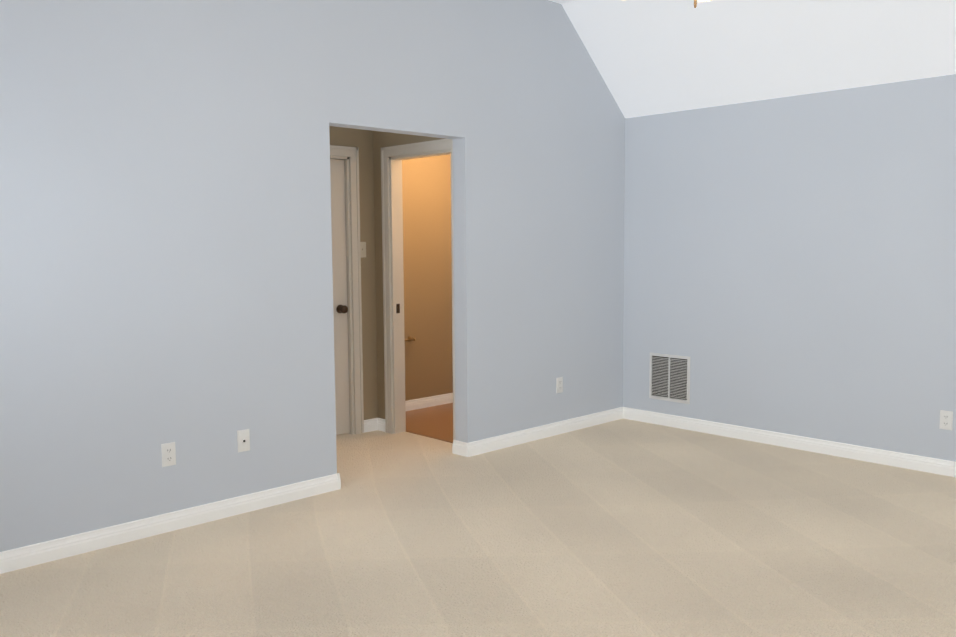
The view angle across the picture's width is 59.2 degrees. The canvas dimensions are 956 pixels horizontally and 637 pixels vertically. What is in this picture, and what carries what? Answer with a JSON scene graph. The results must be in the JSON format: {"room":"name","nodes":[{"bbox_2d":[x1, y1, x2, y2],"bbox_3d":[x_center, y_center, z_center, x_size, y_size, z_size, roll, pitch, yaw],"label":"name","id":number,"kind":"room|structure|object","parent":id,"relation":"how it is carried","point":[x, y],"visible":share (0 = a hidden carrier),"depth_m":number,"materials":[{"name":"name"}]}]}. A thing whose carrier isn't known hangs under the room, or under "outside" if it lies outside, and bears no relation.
{"room":"empty bedroom","nodes":[
{"label":"empty bedroom","id":0,"kind":"room"},
{"bbox_2d":[0,0,624,551],"bbox_3d":[-1.062,-0.591,4.590,6.460,3.200,0.120,-5,7,-44],"label":"wall","id":1,"kind":"structure","parent":0,"point":[166,274],"depth_m":4.38,"materials":[{"name":"paint"}]},
{"bbox_2d":[161,442,175,466],"bbox_3d":[-1.526,0.672,4.155,0.070,0.115,0.009,-5,7,-44],"label":"electrical outlet","id":2,"kind":"object","parent":1,"relation":"attached to","point":[168,451],"visible":1,"depth_m":4.15,"materials":[{"name":"white plastic"}]},
{"bbox_2d":[0,473,340,573],"bbox_3d":[-1.986,1.052,3.749,3.285,0.092,0.035,-5,7,-44],"label":"baseboard","id":3,"kind":"structure","parent":1,"relation":"attached to","point":[50,550],"depth_m":4.13,"materials":[{"name":"white wood"}]},
{"bbox_2d":[237,429,249,451],"bbox_3d":[-1.234,0.644,4.436,0.070,0.115,0.009,-5,7,-44],"label":"electrical outlet","id":4,"kind":"object","parent":1,"relation":"attached to","point":[243,440],"visible":1,"depth_m":4.43,"materials":[{"name":"white plastic"}]},
{"bbox_2d":[460,407,623,456],"bbox_3d":[0.530,0.816,6.176,1.705,0.092,0.035,-5,7,-44],"label":"baseboard","id":5,"kind":"structure","parent":1,"relation":"attached to","point":[486,445],"depth_m":6.06,"materials":[{"name":"white wood"}]},
{"bbox_2d":[556,377,562,392],"bbox_3d":[0.605,0.492,6.210,0.070,0.115,0.009,-5,7,-44],"label":"electrical outlet","id":6,"kind":"object","parent":1,"relation":"attached to","point":[559,384],"visible":1,"depth_m":6.20,"materials":[{"name":"white plastic"}]},
{"bbox_2d":[329,126,377,419],"bbox_3d":[-1.401,-0.317,5.806,1.620,2.440,0.140,-5,7,-44],"label":"wall","id":7,"kind":"structure","parent":0,"point":[361,140],"depth_m":6.24,"materials":[{"name":"paint"}]},
{"bbox_2d":[330,159,349,434],"bbox_3d":[-1.208,-0.124,5.928,0.718,2.007,0.107,-5,7,-44],"label":"hall door","id":8,"kind":"structure","parent":7,"relation":"in","point":[338,225],"depth_m":6.14,"materials":[{"name":"white paint"}]},
{"bbox_2d":[330,145,363,434],"bbox_3d":[-1.227,-0.165,5.943,0.900,2.110,0.123,-5,7,-44],"label":"door frame","id":9,"kind":"structure","parent":7,"relation":"attached to","point":[350,155],"depth_m":6.18,"materials":[{"name":"white paint"}]},
{"bbox_2d":[360,242,365,257],"bbox_3d":[-0.852,-0.508,6.215,0.070,0.115,0.016,-5,7,-44],"label":"light switch","id":10,"kind":"object","parent":7,"relation":"attached to","point":[363,248],"visible":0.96,"depth_m":6.22,"materials":[{"name":"beige plastic"}]},
{"bbox_2d":[373,131,444,418],"bbox_3d":[-0.533,-0.353,6.144,0.100,2.440,1.340,-5,7,-44],"label":"wall","id":11,"kind":"structure","parent":0,"point":[383,139],"depth_m":6.26,"materials":[{"name":"paint"}]},
{"bbox_2d":[381,139,454,439],"bbox_3d":[-0.367,-0.174,5.985,0.140,2.110,0.820,-5,7,-44],"label":"door frame","id":12,"kind":"structure","parent":11,"relation":"attached to","point":[392,157],"depth_m":6.19,"materials":[{"name":"white paint"}]},
{"bbox_2d":[396,304,399,312],"bbox_3d":[-0.591,-0.074,6.224,0.030,0.070,0.002,-5,7,-44],"label":"latch strike","id":13,"kind":"object","parent":12,"relation":"attached to","point":[397,308],"visible":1,"depth_m":6.22,"materials":[{"name":"brown metal"}]},
{"bbox_2d":[402,154,452,400],"bbox_3d":[-0.431,-0.453,7.241,1.580,2.440,0.100,-5,7,-44],"label":"wall","id":14,"kind":"structure","parent":0,"point":[426,200],"depth_m":7.16,"materials":[{"name":"paint"}]},
{"bbox_2d":[364,393,452,420],"bbox_3d":[-0.418,0.723,7.271,1.480,0.092,0.015,-5,7,-44],"label":"baseboard","id":15,"kind":"structure","parent":14,"relation":"attached to","point":[414,404],"depth_m":7.25,"materials":[{"name":"white wood"}]},
{"bbox_2d":[405,336,415,340],"bbox_3d":[-0.605,0.177,7.006,0.194,0.043,0.070,-5,7,-44],"label":"toilet paper holder","id":16,"kind":"object","parent":14,"relation":"attached to","point":[410,338],"visible":0.5,"depth_m":7.03,"materials":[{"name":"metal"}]},
{"bbox_2d":[406,403,452,442],"bbox_3d":[0.043,0.805,6.801,1.480,0.006,1.340,-5,7,-44],"label":"floor","id":17,"kind":"structure","parent":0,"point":[434,422],"depth_m":6.64,"materials":[{"name":"brown wood"}]},
{"bbox_2d":[0,419,955,636],"bbox_3d":[0.354,1.174,3.293,6.660,0.100,7.600,-5,7,-44],"label":"floor carpet","id":18,"kind":"object","parent":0,"point":[624,528],"visible":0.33,"depth_m":3.83,"materials":[{"name":"beige carpet"}]},
{"bbox_2d":[549,0,955,117],"bbox_3d":[0.934,-1.620,2.420,6.060,0.865,5.880,-5,7,-44],"label":"ceiling","id":19,"kind":"structure","parent":0,"point":[651,57],"depth_m":5.46,"materials":[{"name":"paint"}]},
{"bbox_2d":[621,0,711,7],"bbox_3d":[0.677,-1.495,2.850,1.260,0.908,1.266,-5,7,-44],"label":"fan","id":20,"kind":"object","parent":19,"relation":"hanging from","point":[695,3],"visible":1,"depth_m":3.00,"materials":[{"name":"white"}]},
{"bbox_2d":[623,74,955,461],"bbox_3d":[3.192,-0.278,4.728,0.200,2.495,5.880,-5,7,-44],"label":"wall","id":21,"kind":"structure","parent":0,"point":[789,264],"depth_m":5.62,"materials":[{"name":"paint"}]},
{"bbox_2d":[649,353,689,403],"bbox_3d":[1.464,0.455,6.442,0.008,0.360,0.360,-5,7,-44],"label":"air vent","id":22,"kind":"object","parent":21,"relation":"in","point":[669,377],"visible":1,"depth_m":6.43,"materials":[{"name":"silver metal"}]},
{"bbox_2d":[624,407,955,476],"bbox_3d":[3.085,0.923,4.801,0.015,0.092,5.530,-5,7,-44],"label":"baseboard","id":23,"kind":"structure","parent":21,"relation":"attached to","point":[879,456],"depth_m":5.71,"materials":[{"name":"white wood"}]},
{"bbox_2d":[939,410,952,429],"bbox_3d":[2.813,0.612,5.057,0.009,0.115,0.070,-5,7,-44],"label":"electrical outlet","id":24,"kind":"object","parent":21,"relation":"attached to","point":[946,420],"visible":1,"depth_m":5.05,"materials":[{"name":"white plastic"}]}
]}

